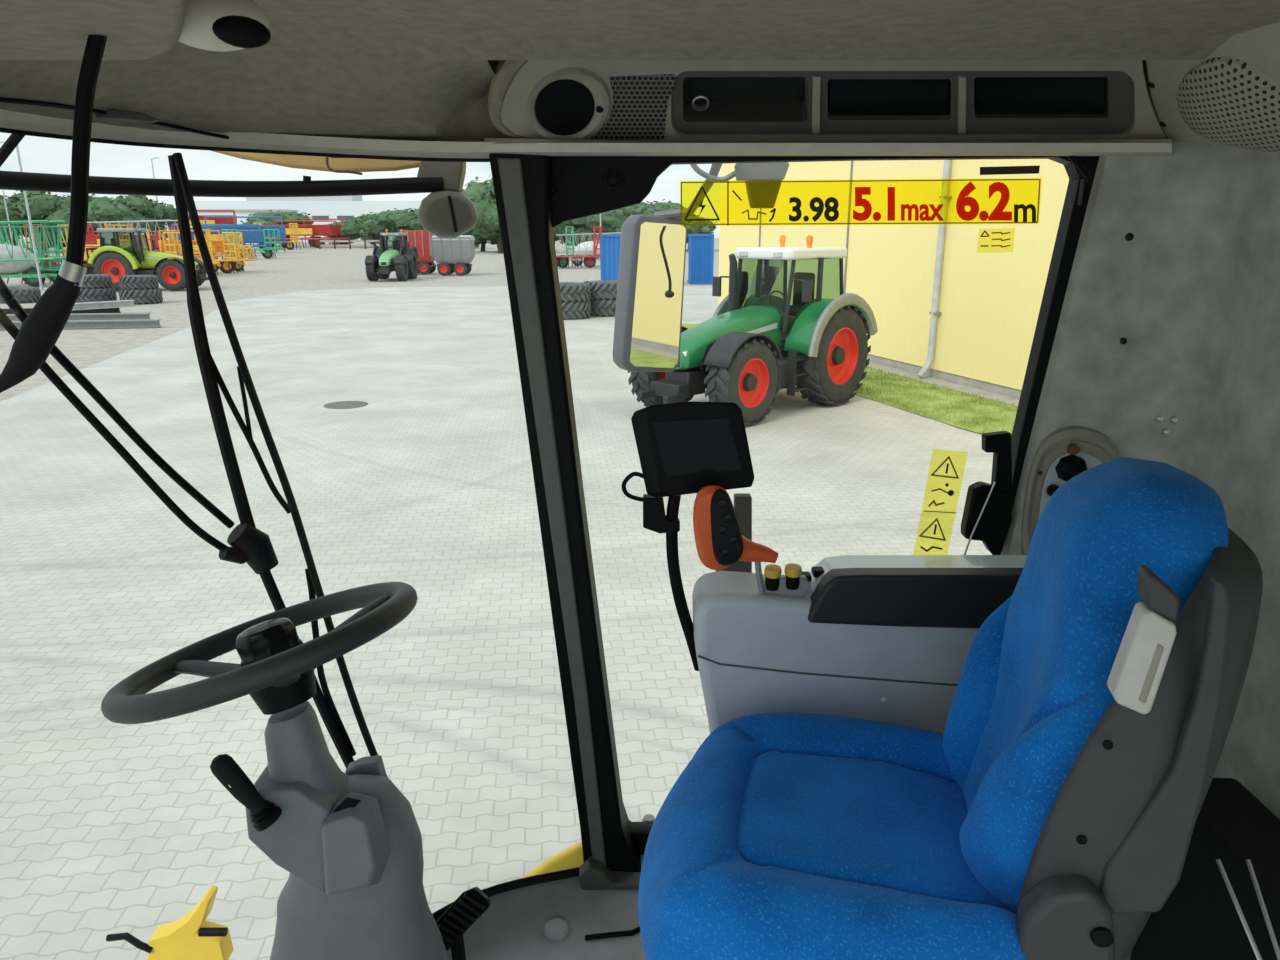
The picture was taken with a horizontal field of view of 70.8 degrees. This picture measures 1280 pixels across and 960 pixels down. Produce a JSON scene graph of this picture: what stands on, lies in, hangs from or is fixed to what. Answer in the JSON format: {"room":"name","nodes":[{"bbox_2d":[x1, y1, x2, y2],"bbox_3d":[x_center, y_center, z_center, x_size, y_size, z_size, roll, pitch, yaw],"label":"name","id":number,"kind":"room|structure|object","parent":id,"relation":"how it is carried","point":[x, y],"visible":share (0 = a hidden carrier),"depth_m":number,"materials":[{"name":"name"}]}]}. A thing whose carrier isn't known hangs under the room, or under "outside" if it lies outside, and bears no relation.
{"room":"control cabin","nodes":[
{"label":"control cabin","id":0,"kind":"room"},
{"bbox_2d":[210,150,419,174],"bbox_3d":[-0.721,-0.812,2.154,0.482,0.180,0.505,0,16,0],"label":"roof overhang","id":1,"kind":"object","parent":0,"point":[320,163],"visible":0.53,"depth_m":2.02,"materials":[{"name":"brown"}]},
{"bbox_2d":[417,161,477,237],"bbox_3d":[-0.452,-0.679,2.110,0.156,0.214,0.171,0,16,0],"label":"work lamp","id":2,"kind":"object","parent":1,"relation":"attached to","point":[448,213],"visible":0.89,"depth_m":2.05,"materials":[{"name":"black"}]},
{"bbox_2d":[0,0,1279,141],"bbox_3d":[0.045,-0.481,0.771,2.230,0.205,2.106,0,16,0],"label":"ceiling","id":3,"kind":"structure","parent":0,"point":[410,70],"depth_m":1.40,"materials":[{"name":"fabric"}]},
{"bbox_2d":[0,0,184,59],"bbox_3d":[-0.609,-0.518,0.932,0.268,0.090,0.802,-14,21,-42],"label":"roof panel","id":4,"kind":"object","parent":3,"relation":"attached to","point":[29,29],"visible":1,"depth_m":0.94,"materials":[{"name":"plastic"}]},
{"bbox_2d":[0,35,106,392],"bbox_3d":[-0.661,-0.306,1.019,0.212,0.424,0.070,-7,17,-25],"label":"microphone","id":5,"kind":"object","parent":4,"relation":"hanging from","point":[41,329],"visible":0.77,"depth_m":1.01,"materials":[{"name":"black plastic"}]},
{"bbox_2d":[178,0,270,51],"bbox_3d":[-0.475,-0.530,1.040,0.187,0.083,0.119,12,20,37],"label":"air vent","id":6,"kind":"object","parent":4,"relation":"attached to","point":[210,25],"visible":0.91,"depth_m":1.01,"materials":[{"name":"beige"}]},
{"bbox_2d":[0,98,228,138],"bbox_3d":[-0.839,-0.663,1.716,0.132,0.029,1.011,2,16,7],"label":"trim","id":7,"kind":"structure","parent":3,"relation":"attached to","point":[2,100],"depth_m":1.47,"materials":[{"name":"black"}]},
{"bbox_2d":[94,109,159,122],"bbox_3d":[-0.854,-0.606,1.498,0.106,0.020,0.012,0,16,0],"label":"sunblind catch","id":8,"kind":"object","parent":3,"relation":"attached to","point":[112,113],"visible":0.86,"depth_m":1.49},
{"bbox_2d":[0,60,503,157],"bbox_3d":[-0.670,-0.475,0.761,0.800,0.234,2.083,0,16,0],"label":"trim","id":9,"kind":"structure","parent":3,"relation":"attached to","point":[8,119],"depth_m":1.72,"materials":[{"name":"plastic"}]},
{"bbox_2d":[488,60,1166,142],"bbox_3d":[0.365,-0.739,1.663,1.296,0.228,0.242,0,16,0],"label":"console","id":10,"kind":"object","parent":3,"relation":"attached to","point":[687,101],"visible":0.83,"depth_m":1.67,"materials":[{"name":"plastic"}]},
{"bbox_2d":[527,67,610,138],"bbox_3d":[-0.131,-0.687,1.656,0.157,0.118,0.118,0,15,0],"label":"vent","id":11,"kind":"object","parent":10,"relation":"attached to","point":[563,102],"depth_m":1.64,"materials":[{"name":"black"}]},
{"bbox_2d":[590,74,675,139],"bbox_3d":[-0.018,-0.686,1.663,0.164,0.143,0.004,0,60,0],"label":"grille","id":12,"kind":"object","parent":10,"relation":"attached to","point":[640,103],"depth_m":1.66,"materials":[{"name":"plastic"}]},
{"bbox_2d":[672,71,1132,133],"bbox_3d":[0.494,-0.731,1.682,0.872,0.156,0.155,0,15,0],"label":"tray","id":13,"kind":"object","parent":10,"relation":"on","point":[703,102],"depth_m":1.68,"materials":[{"name":"plastic"}]},
{"bbox_2d":[1146,22,1279,151],"bbox_3d":[1.014,-0.637,1.398,0.284,0.264,0.650,0,16,0],"label":"speaker panel","id":14,"kind":"object","parent":3,"relation":"attached to","point":[1230,97],"visible":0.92,"depth_m":1.49,"materials":[{"name":"beige"}]},
{"bbox_2d":[1177,57,1279,151],"bbox_3d":[0.992,-0.616,1.508,0.210,0.022,0.262,39,8,-15],"label":"grille","id":15,"kind":"object","parent":14,"relation":"attached to","point":[1230,101],"depth_m":1.48,"materials":[{"name":"plastic"}]},
{"bbox_2d":[447,855,1131,959],"bbox_3d":[0.185,1.241,1.268,1.910,0.050,2.080,0,16,0],"label":"floor","id":16,"kind":"structure","parent":0,"point":[511,928],"depth_m":2.03,"materials":[{"name":"rubber"}]},
{"bbox_2d":[101,582,448,959],"bbox_3d":[-0.533,0.739,1.502,0.500,1.187,0.454,0,16,0],"label":"column","id":17,"kind":"structure","parent":16,"relation":"on","point":[349,843],"depth_m":1.39,"materials":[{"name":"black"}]},
{"bbox_2d":[333,797,360,811],"bbox_3d":[-0.447,0.495,1.371,0.044,0.030,0.006,0,15,0],"label":"switch","id":18,"kind":"object","parent":17,"relation":"attached to","point":[351,804],"depth_m":1.37,"materials":[{"name":"black"}]},
{"bbox_2d":[436,887,489,959],"bbox_3d":[-0.350,0.919,1.788,0.113,0.297,0.072,0,16,0],"label":"brake pedal","id":19,"kind":"object","parent":16,"relation":"on","point":[472,903],"visible":0.81,"depth_m":1.74,"materials":[{"name":"black"}]},
{"bbox_2d":[432,867,579,920],"bbox_3d":[-0.443,1.220,1.226,0.663,0.020,2.039,0,16,0],"label":"trim","id":20,"kind":"structure","parent":16,"relation":"on","point":[573,872],"depth_m":2.15,"materials":[{"name":"black rubber"}]},
{"bbox_2d":[543,918,568,940],"bbox_3d":[-0.188,1.001,2.011,0.060,0.016,0.060,0,16,0],"label":"button","id":21,"kind":"object","parent":16,"relation":"on","point":[556,929],"visible":1,"depth_m":2.00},
{"bbox_2d":[579,856,640,889],"bbox_3d":[-0.061,0.968,2.162,0.169,0.121,0.050,0,16,0],"label":"trim","id":22,"kind":"structure","parent":16,"relation":"on","point":[594,874],"depth_m":2.14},
{"bbox_2d":[585,926,640,940],"bbox_3d":[-0.059,1.010,1.998,0.127,0.012,0.020,-3,16,-12],"label":"floor hatch lip","id":23,"kind":"object","parent":16,"relation":"on","point":[636,930],"visible":0.91,"depth_m":1.99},
{"bbox_2d":[638,457,1262,959],"bbox_3d":[0.403,0.554,1.411,0.823,1.198,0.666,3,16,12],"label":"seat","id":24,"kind":"object","parent":16,"relation":"on","point":[1056,807],"visible":1,"depth_m":1.19,"materials":[{"name":"blue fabric"}]},
{"bbox_2d":[638,712,1025,959],"bbox_3d":[0.314,0.592,1.439,0.619,0.203,0.640,3,16,12],"label":"cushion","id":25,"kind":"object","parent":24,"relation":"on","point":[784,835],"depth_m":1.32,"materials":[{"name":"blue fabric"}]},
{"bbox_2d":[692,493,1026,733],"bbox_3d":[0.484,0.461,1.922,0.752,0.819,0.282,0,16,0],"label":"console","id":26,"kind":"object","parent":24,"relation":"attached to","point":[882,638],"visible":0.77,"depth_m":1.75,"materials":[{"name":"grey plastic"}]},
{"bbox_2d":[621,401,753,670],"bbox_3d":[0.092,0.125,1.794,0.257,0.582,0.074,0,16,0],"label":"monitor","id":27,"kind":"object","parent":26,"relation":"on","point":[683,448],"visible":0.94,"depth_m":1.72,"materials":[{"name":"black"}]},
{"bbox_2d":[693,485,777,593],"bbox_3d":[0.183,0.122,1.717,0.165,0.240,0.086,0,16,0],"label":"lever","id":28,"kind":"object","parent":26,"relation":"on","point":[720,542],"visible":0.98,"depth_m":1.68,"materials":[{"name":"orange plastic"}]},
{"bbox_2d":[763,575,810,596],"bbox_3d":[0.281,0.211,1.760,0.104,0.050,0.020,0,15,0],"label":"switch plate","id":29,"kind":"object","parent":26,"relation":"attached to","point":[775,585],"depth_m":1.75,"materials":[{"name":"grey plastic"}]},
{"bbox_2d":[1216,859,1279,959],"bbox_3d":[0.759,0.532,1.113,0.044,0.072,0.103,0,16,0],"label":"rail","id":30,"kind":"object","parent":24,"relation":"attached to","point":[1248,861],"visible":1,"depth_m":1.11,"materials":[{"name":"silver metal"}]},
{"bbox_2d":[1130,778,1279,959],"bbox_3d":[1.030,0.933,1.276,0.140,0.540,0.950,0,16,0],"label":"storage box","id":31,"kind":"object","parent":16,"relation":"on","point":[1200,919],"visible":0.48,"depth_m":1.52,"materials":[{"name":"black plastic"}]},
{"bbox_2d":[1001,60,1279,818],"bbox_3d":[0.940,0.331,1.039,0.441,1.832,2.145,0,16,0],"label":"wall","id":32,"kind":"structure","parent":0,"point":[1166,345],"depth_m":1.79,"materials":[{"name":"fabric"}]},
{"bbox_2d":[498,158,605,864],"bbox_3d":[-0.178,0.163,1.964,0.195,1.633,0.022,0,16,0],"label":"trim","id":33,"kind":"structure","parent":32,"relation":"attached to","point":[510,169],"depth_m":1.90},
{"bbox_2d":[0,128,1171,871],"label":"window frame","id":34,"kind":"structure","parent":32,"relation":"in","point":[582,186],"depth_m":1.85,"materials":[{"name":"black metal"}]},
{"bbox_2d":[0,134,24,166],"bbox_3d":[-1.196,-0.570,1.658,0.154,0.152,0.018,0,16,0],"label":"stay","id":35,"kind":"object","parent":34,"relation":"attached to","point":[13,140],"visible":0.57,"depth_m":1.64,"materials":[{"name":"black"}]},
{"bbox_2d":[681,179,1040,224],"bbox_3d":[0.456,-0.574,1.859,0.747,0.095,0.002,0,16,0],"label":"sticker","id":36,"kind":"object","parent":34,"relation":"attached to","point":[998,214],"visible":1,"depth_m":1.86,"materials":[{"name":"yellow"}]},
{"bbox_2d":[919,456,958,551],"bbox_3d":[0.677,0.059,2.034,0.104,0.265,0.002,0,16,0],"label":"warning sticker","id":37,"kind":"object","parent":34,"relation":"attached to","point":[950,492],"visible":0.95,"depth_m":2.03,"materials":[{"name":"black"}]},
{"bbox_2d":[961,431,1011,554],"bbox_3d":[0.772,0.035,1.991,0.106,0.287,0.052,0,16,0],"label":"door handle","id":38,"kind":"object","parent":34,"relation":"attached to","point":[987,517],"depth_m":1.98,"materials":[{"name":"black"}]},
{"bbox_2d":[980,166,1039,174],"bbox_3d":[0.757,-0.634,1.843,0.122,0.018,0.001,0,16,0],"label":"label","id":39,"kind":"object","parent":34,"relation":"attached to","point":[1000,170],"visible":1,"depth_m":1.84,"materials":[{"name":"black"}]},
{"bbox_2d":[1067,156,1092,204],"bbox_3d":[0.864,-0.597,1.772,0.075,0.105,0.031,-9,18,-28],"label":"stay","id":40,"kind":"object","parent":34,"relation":"attached to","point":[1084,183],"visible":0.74,"depth_m":1.78,"materials":[{"name":"black"}]},
{"bbox_2d":[1021,426,1119,554],"bbox_3d":[0.962,0.087,1.971,0.234,0.416,0.049,1,16,4],"label":"panel","id":41,"kind":"object","parent":32,"relation":"attached to","point":[1067,452],"visible":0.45,"depth_m":1.94,"materials":[{"name":"grey"}]},
{"bbox_3d":[-0.594,0.412,1.007,0.951,1.668,2.083,0,15,0],"label":"window","id":42,"kind":"structure","parent":0,"visible":0},
{"bbox_2d":[0,153,388,778],"bbox_3d":[-0.817,0.096,1.672,0.396,1.366,0.521,7,17,24],"label":"windscreen wiper","id":43,"kind":"object","parent":42,"relation":"attached to","point":[250,545],"depth_m":1.78,"materials":[{"name":"black"}]},
{"bbox_3d":[0.475,1.868,1.535,1.250,1.180,2.300,0,15,0],"label":"floor","id":44,"kind":"structure","parent":0,"visible":0},
{"bbox_2d":[522,841,582,877],"bbox_3d":[-0.270,1.281,2.804,0.392,0.749,0.480,0,16,0],"label":"panel","id":45,"kind":"object","parent":44,"relation":"attached to","point":[570,857],"visible":0.06,"depth_m":2.50,"materials":[{"name":"yellow paint"}]},
{"label":"outside","id":46,"kind":"structure","parent":0,"visible":0},
{"bbox_2d":[612,164,721,371],"bbox_3d":[0.159,-0.601,2.627,0.260,0.706,1.070,-4,16,-15],"label":"mirror","id":47,"kind":"object","parent":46,"point":[651,271],"visible":0.96,"depth_m":3.03,"materials":[{"name":"grey mirror"}]},
{"bbox_2d":[690,162,788,207],"bbox_3d":[0.262,-0.856,2.412,0.273,0.240,0.234,0,16,0],"label":"work lamp","id":48,"kind":"object","parent":47,"relation":"attached to","point":[760,194],"visible":0.8,"depth_m":2.36,"materials":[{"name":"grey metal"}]},
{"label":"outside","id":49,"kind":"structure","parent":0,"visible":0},
{"bbox_2d":[0,238,718,401],"bbox_3d":[0.000,-44.759,174.381,520.000,0.300,480.000,0,15,0],"label":"ground","id":50,"kind":"structure","parent":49,"point":[308,268],"depth_m":58.40,"materials":[{"name":"concrete"}]},
{"bbox_2d":[0,195,36,245],"bbox_3d":[-97.779,-39.639,139.323,12.966,8.572,12.422,-9,18,-30],"label":"tree","id":51,"kind":"object","parent":50,"relation":"on","point":[10,203],"visible":0.41,"depth_m":135.59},
{"bbox_2d":[0,287,40,302],"bbox_3d":[-29.657,-8.832,42.963,1.800,0.680,1.800,9,18,29],"label":"tyre","id":52,"kind":"object","parent":50,"relation":"on","point":[22,294],"visible":0.7,"depth_m":42.52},
{"bbox_2d":[16,145,43,289],"bbox_3d":[-33.753,-17.308,49.948,1.376,13.260,0.250,0,16,0],"label":"lamp post","id":53,"kind":"object","parent":50,"relation":"on","point":[17,148],"visible":0.44,"depth_m":50.81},
{"bbox_2d":[0,220,66,286],"bbox_3d":[-37.819,-13.577,54.013,8.141,3.898,2.414,-3,16,-10],"label":"sprayer","id":54,"kind":"object","parent":50,"relation":"on","point":[14,260],"visible":0.9,"depth_m":53.82,"materials":[{"name":"metal"}]},
{"bbox_2d":[0,226,86,284],"bbox_3d":[-38.151,-14.104,56.519,4.554,3.573,3.738,6,16,19],"label":"cultivator","id":55,"kind":"object","parent":50,"relation":"on","point":[55,270],"visible":0.25,"depth_m":56.30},
{"bbox_2d":[13,192,97,246],"bbox_3d":[-89.006,-40.019,139.529,13.081,9.196,12.991,-2,16,-6],"label":"tree","id":56,"kind":"object","parent":50,"relation":"on","point":[49,207],"visible":0.41,"depth_m":135.52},
{"bbox_2d":[23,224,95,263],"bbox_3d":[-49.482,-19.834,76.737,5.175,3.810,4.247,-4,16,-14],"label":"cultivator","id":57,"kind":"object","parent":50,"relation":"on","point":[90,242],"visible":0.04,"depth_m":77.48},
{"bbox_2d":[2,308,120,313],"bbox_3d":[-24.184,-6.868,36.628,5.419,0.260,0.320,-4,16,-14],"label":"steel beam","id":58,"kind":"structure","parent":50,"relation":"on","point":[6,310],"depth_m":36.98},
{"bbox_2d":[72,300,135,309],"bbox_3d":[-21.808,-7.014,36.145,0.320,0.260,2.811,12,19,37],"label":"steel beam","id":59,"kind":"structure","parent":58,"relation":"on","point":[121,303],"depth_m":36.28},
{"bbox_2d":[6,313,150,320],"bbox_3d":[-21.703,-6.137,33.991,5.998,0.260,0.320,-2,16,-7],"label":"steel beam","id":60,"kind":"structure","parent":50,"relation":"on","point":[83,316],"depth_m":34.13,"materials":[{"name":"grey metal"}]},
{"bbox_2d":[0,319,161,329],"bbox_3d":[-20.028,-5.416,31.393,6.103,0.260,0.320,-3,16,-9],"label":"steel beam","id":61,"kind":"structure","parent":50,"relation":"on","point":[139,323],"depth_m":31.54,"materials":[{"name":"grey metal"}]},
{"bbox_2d":[75,287,116,302],"bbox_3d":[-26.022,-8.832,42.963,1.800,0.680,1.800,-14,21,-41],"label":"tyre","id":62,"kind":"object","parent":50,"relation":"on","point":[96,294],"visible":0.7,"depth_m":42.33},
{"bbox_2d":[81,274,112,288],"bbox_3d":[-26.022,-9.446,42.792,1.620,0.612,1.620,5,16,19],"label":"tyre","id":63,"kind":"object","parent":62,"relation":"on","point":[93,281],"visible":0.74,"depth_m":42.30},
{"bbox_2d":[87,195,158,233],"bbox_3d":[-80.917,-40.078,140.178,10.693,9.467,12.573,-1,16,-5],"label":"tree","id":64,"kind":"object","parent":50,"relation":"on","point":[130,208],"visible":0.62,"depth_m":136.42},
{"bbox_2d":[87,231,159,251],"bbox_3d":[-55.940,-25.206,97.200,7.740,3.228,2.791,-1,16,-5],"label":"drill","id":65,"kind":"object","parent":50,"relation":"on","point":[97,237],"visible":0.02,"depth_m":96.22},
{"bbox_2d":[87,220,177,249],"bbox_3d":[-61.429,-29.768,111.145,11.794,4.565,2.917,-1,16,-5],"label":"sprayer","id":66,"kind":"object","parent":50,"relation":"on","point":[146,221],"visible":0.09,"depth_m":109.59,"materials":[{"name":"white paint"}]},
{"bbox_2d":[118,288,162,303],"bbox_3d":[-23.493,-8.668,42.370,1.800,0.680,1.800,10,18,32],"label":"tyre","id":67,"kind":"object","parent":50,"relation":"on","point":[141,296],"visible":0.83,"depth_m":41.73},
{"bbox_2d":[119,275,158,288],"bbox_3d":[-23.493,-9.282,42.199,1.620,0.612,1.620,12,20,38],"label":"tyre","id":68,"kind":"object","parent":67,"relation":"on","point":[126,281],"visible":1,"depth_m":41.62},
{"bbox_2d":[88,223,208,290],"bbox_3d":[-27.851,-12.774,51.515,5.918,3.684,2.998,-1,16,-4],"label":"tractor","id":69,"kind":"object","parent":50,"relation":"on","point":[133,259],"visible":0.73,"depth_m":50.57,"materials":[{"name":"green paint"}]},
{"bbox_2d":[141,200,177,240],"bbox_3d":[-79.400,-40.805,144.328,10.063,8.140,10.132,0,16,2],"label":"tree","id":70,"kind":"object","parent":50,"relation":"on","point":[160,211],"visible":0.26,"depth_m":142.58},
{"bbox_2d":[141,229,219,274],"bbox_3d":[-33.514,-16.417,65.203,5.451,3.391,3.908,-9,18,-29],"label":"cultivator","id":71,"kind":"object","parent":50,"relation":"on","point":[208,239],"visible":0.11,"depth_m":65.92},
{"bbox_2d":[158,230,229,258],"bbox_3d":[-42.756,-22.201,86.202,5.950,3.315,2.326,-11,19,-34],"label":"drill","id":72,"kind":"object","parent":50,"relation":"on","point":[218,244],"visible":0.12,"depth_m":85.99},
{"bbox_2d":[167,210,236,229],"bbox_3d":[-95.570,-55.128,196.809,14.144,7.656,6.326,-3,16,-10],"label":"drill","id":73,"kind":"object","parent":50,"relation":"on","point":[201,217],"visible":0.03,"depth_m":194.98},
{"bbox_2d":[162,232,250,273],"bbox_3d":[-33.500,-17.598,69.857,6.168,3.178,4.077,-15,21,-43],"label":"cultivator","id":74,"kind":"object","parent":50,"relation":"on","point":[226,265],"visible":0.58,"depth_m":71.02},
{"bbox_2d":[170,224,264,254],"bbox_3d":[-56.239,-31.979,119.958,11.655,4.116,3.256,-7,17,-24],"label":"drill","id":75,"kind":"object","parent":50,"relation":"on","point":[248,235],"visible":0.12,"depth_m":120.51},
{"bbox_2d":[193,245,256,271],"bbox_3d":[-33.596,-18.056,73.550,3.738,2.088,4.774,9,18,29],"label":"cultivator","id":76,"kind":"object","parent":50,"relation":"on","point":[241,264],"visible":0.39,"depth_m":74.54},
{"bbox_2d":[164,209,298,243],"bbox_3d":[-103.762,-63.887,227.190,31.000,8.300,13.000,0,15,0],"label":"shed","id":77,"kind":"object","parent":50,"relation":"on","point":[238,212],"visible":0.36,"depth_m":220.57,"materials":[{"name":"white"}]},
{"bbox_2d":[201,216,287,252],"bbox_3d":[-59.608,-37.018,135.803,11.886,5.359,3.907,-6,16,-19],"label":"drill","id":78,"kind":"object","parent":50,"relation":"on","point":[281,228],"visible":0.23,"depth_m":135.72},
{"bbox_2d":[221,229,285,258],"bbox_3d":[-45.719,-28.014,106.920,4.417,3.443,7.202,13,20,38],"label":"cultivator","id":79,"kind":"object","parent":50,"relation":"on","point":[267,253],"visible":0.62,"depth_m":108.52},
{"bbox_2d":[240,210,312,245],"bbox_3d":[-78.615,-53.947,192.850,15.009,7.533,15.667,14,21,41],"label":"tree","id":80,"kind":"object","parent":50,"relation":"on","point":[293,215],"visible":0.34,"depth_m":189.70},
{"bbox_2d":[262,220,339,247],"bbox_3d":[-65.780,-47.688,174.616,14.168,5.179,4.279,2,16,8],"label":"drill","id":81,"kind":"object","parent":50,"relation":"on","point":[303,230],"visible":0.55,"depth_m":172.87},
{"bbox_2d":[194,195,420,242],"bbox_3d":[-88.591,-75.812,261.163,69.429,13.123,24.150,0,15,0],"label":"factory","id":82,"kind":"structure","parent":50,"relation":"on","point":[323,207],"depth_m":248.90,"materials":[{"name":"white"}]},
{"bbox_2d":[246,195,362,200],"bbox_3d":[-96.593,-81.191,259.750,30.000,2.000,10.000,0,15,0],"label":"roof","id":83,"kind":"object","parent":82,"relation":"on","point":[323,198],"depth_m":255.05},
{"bbox_2d":[318,239,395,248],"bbox_3d":[-51.943,-43.416,165.534,14.250,1.800,0.250,0,15,0],"label":"fence","id":84,"kind":"object","parent":50,"relation":"on","point":[319,240],"visible":0.62,"depth_m":165.40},
{"bbox_2d":[337,212,388,244],"bbox_3d":[-55.304,-50.942,183.175,11.591,6.909,11.670,3,16,12],"label":"tree","id":85,"kind":"object","parent":50,"relation":"on","point":[350,230],"visible":0.35,"depth_m":180.02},
{"bbox_2d":[358,208,409,237],"bbox_3d":[-47.699,-49.857,178.048,12.870,7.564,12.330,6,17,22],"label":"tree","id":86,"kind":"object","parent":50,"relation":"on","point":[383,220],"visible":0.33,"depth_m":174.44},
{"bbox_2d":[365,229,418,280],"bbox_3d":[-17.104,-15.450,61.735,2.750,3.380,5.430,-1,16,-2],"label":"tractor","id":87,"kind":"object","parent":50,"relation":"on","point":[383,261],"visible":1,"depth_m":61.20,"materials":[{"name":"green"}]},
{"bbox_2d":[392,208,423,240],"bbox_3d":[-41.451,-48.294,172.857,12.327,7.735,10.484,-1,16,-4],"label":"tree","id":88,"kind":"object","parent":50,"relation":"on","point":[410,220],"visible":0.35,"depth_m":169.86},
{"bbox_2d":[400,230,435,274],"bbox_3d":[-17.692,-17.769,70.248,3.255,3.300,2.270,0,16,0],"label":"trailer","id":89,"kind":"object","parent":50,"relation":"on","point":[421,239],"visible":0.53,"depth_m":69.08,"materials":[{"name":"red metal"}]},
{"bbox_2d":[423,235,474,275],"bbox_3d":[-14.685,-17.159,68.720,3.876,2.940,2.244,0,16,0],"label":"trailer","id":90,"kind":"object","parent":50,"relation":"on","point":[452,255],"visible":0.98,"depth_m":67.70,"materials":[{"name":"grey metal"}]},
{"bbox_2d":[462,228,497,251],"bbox_3d":[-25.304,-40.190,143.818,10.276,7.224,10.206,-1,16,-4],"label":"tree","id":91,"kind":"object","parent":50,"relation":"on","point":[480,238],"visible":0.18,"depth_m":142.93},
{"bbox_2d":[462,174,502,252],"bbox_3d":[-21.146,-40.142,134.766,13.460,12.669,11.448,1,16,2],"label":"tree","id":92,"kind":"object","parent":50,"relation":"on","point":[482,195],"visible":0.28,"depth_m":131.13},
{"bbox_2d":[556,226,601,267],"bbox_3d":[-6.141,-20.911,80.905,6.648,3.658,4.078,-1,16,-5],"label":"cultivator","id":93,"kind":"object","parent":50,"relation":"on","point":[587,258],"visible":0.57,"depth_m":81.54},
{"bbox_2d":[556,232,620,265],"bbox_3d":[-4.223,-22.100,86.176,7.463,3.133,2.213,0,15,0],"label":"sprayer","id":94,"kind":"object","parent":50,"relation":"on","point":[585,248],"visible":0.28,"depth_m":85.47,"materials":[{"name":"white paint"}]},
{"bbox_2d":[567,209,627,248],"bbox_3d":[-5.748,-40.395,143.892,12.055,8.009,10.253,3,16,12],"label":"tree","id":95,"kind":"object","parent":50,"relation":"on","point":[610,220],"visible":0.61,"depth_m":140.63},
{"bbox_2d":[637,199,707,236],"bbox_3d":[3.360,-40.882,144.533,11.854,8.181,12.374,-13,20,-38],"label":"tree","id":96,"kind":"object","parent":50,"relation":"on","point":[661,206],"visible":0.16,"depth_m":142.03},
{"bbox_2d":[687,234,713,283],"bbox_3d":[3.898,-14.329,58.255,1.546,3.060,2.600,0,16,0],"label":"container","id":97,"kind":"object","parent":50,"relation":"on","point":[701,246],"visible":0.98,"depth_m":57.06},
{"bbox_2d":[682,324,1018,434],"bbox_3d":[12.926,4.357,-3.618,2.304,0.144,78.200,-5,16,-17],"label":"grass","id":98,"kind":"structure","parent":50,"relation":"on","point":[981,415],"depth_m":17.62,"materials":[{"name":"plant"}]},
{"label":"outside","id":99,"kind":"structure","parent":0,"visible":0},
{"bbox_2d":[0,286,992,959],"bbox_3d":[10.000,-1.021,16.123,100.000,0.050,81.619,0,16,0],"label":"paved ground","id":100,"kind":"structure","parent":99,"point":[107,827],"depth_m":9.17,"materials":[{"name":"concrete"}]},
{"bbox_2d":[106,885,232,959],"bbox_3d":[-1.388,1.906,2.821,0.369,1.430,0.102,0,16,0],"label":"header linkage","id":101,"kind":"object","parent":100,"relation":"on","point":[191,936],"visible":1,"depth_m":2.66,"materials":[{"name":"yellow paint"}]},
{"bbox_2d":[324,401,367,408],"bbox_3d":[-5.767,-1.474,17.652,0.835,0.007,0.835,0,16,0],"label":"manhole cover","id":102,"kind":"object","parent":100,"relation":"on","point":[341,404],"visible":1,"depth_m":17.66,"materials":[{"name":"grey"}]},
{"bbox_2d":[562,301,590,319],"bbox_3d":[-2.815,-6.652,35.099,1.800,0.680,1.800,7,17,25],"label":"tyre","id":103,"kind":"object","parent":100,"relation":"on","point":[571,310],"visible":0.62,"depth_m":34.40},
{"bbox_2d":[559,282,590,301],"bbox_3d":[-2.815,-7.297,34.920,1.800,0.680,1.800,-14,21,-41],"label":"tyre","id":104,"kind":"object","parent":103,"relation":"on","point":[570,291],"visible":0.66,"depth_m":34.22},
{"bbox_2d":[589,299,615,316],"bbox_3d":[-1.376,-6.998,36.347,1.800,0.680,1.800,7,17,23],"label":"tyre","id":105,"kind":"object","parent":100,"relation":"on","point":[602,308],"visible":0.45,"depth_m":35.59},
{"bbox_2d":[584,280,617,299],"bbox_3d":[-1.376,-7.643,36.167,1.800,0.680,1.800,-6,17,-21],"label":"tyre","id":106,"kind":"object","parent":105,"relation":"on","point":[600,289],"visible":0.52,"depth_m":35.42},
{"bbox_2d":[600,234,620,280],"bbox_3d":[-1.089,-13.484,55.206,2.560,3.060,2.600,0,16,0],"label":"container","id":107,"kind":"object","parent":100,"relation":"on","point":[609,243],"visible":0.27,"depth_m":53.93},
{"bbox_2d":[628,235,877,425],"bbox_3d":[2.021,-2.945,16.960,2.612,3.211,5.158,15,21,43],"label":"tractor","id":108,"kind":"object","parent":100,"relation":"on","point":[755,345],"visible":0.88,"depth_m":16.73,"materials":[{"name":"green paint"}]},
{"bbox_2d":[712,276,728,296],"bbox_3d":[1.662,-3.798,17.659,0.546,0.396,0.086,11,19,33],"label":"mirror","id":109,"kind":"object","parent":108,"relation":"on","point":[716,287],"depth_m":17.72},
{"bbox_2d":[791,279,812,301],"bbox_3d":[2.926,-3.463,16.450,0.086,0.396,0.546,-11,19,-34],"label":"mirror","id":110,"kind":"object","parent":108,"relation":"on","point":[806,285],"depth_m":16.30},
{"bbox_2d":[718,159,1068,398],"bbox_3d":[21.064,-0.575,-2.231,14.619,8.900,78.400,-5,16,-17],"label":"hall","id":111,"kind":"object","parent":100,"relation":"on","point":[946,306],"visible":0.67,"depth_m":20.40,"materials":[{"name":"paint"}]},
{"bbox_2d":[868,362,1018,407],"bbox_3d":[14.266,4.296,-3.199,0.570,0.030,78.201,-5,16,-17],"label":"trim","id":112,"kind":"structure","parent":111,"relation":"attached to","point":[940,383],"depth_m":19.69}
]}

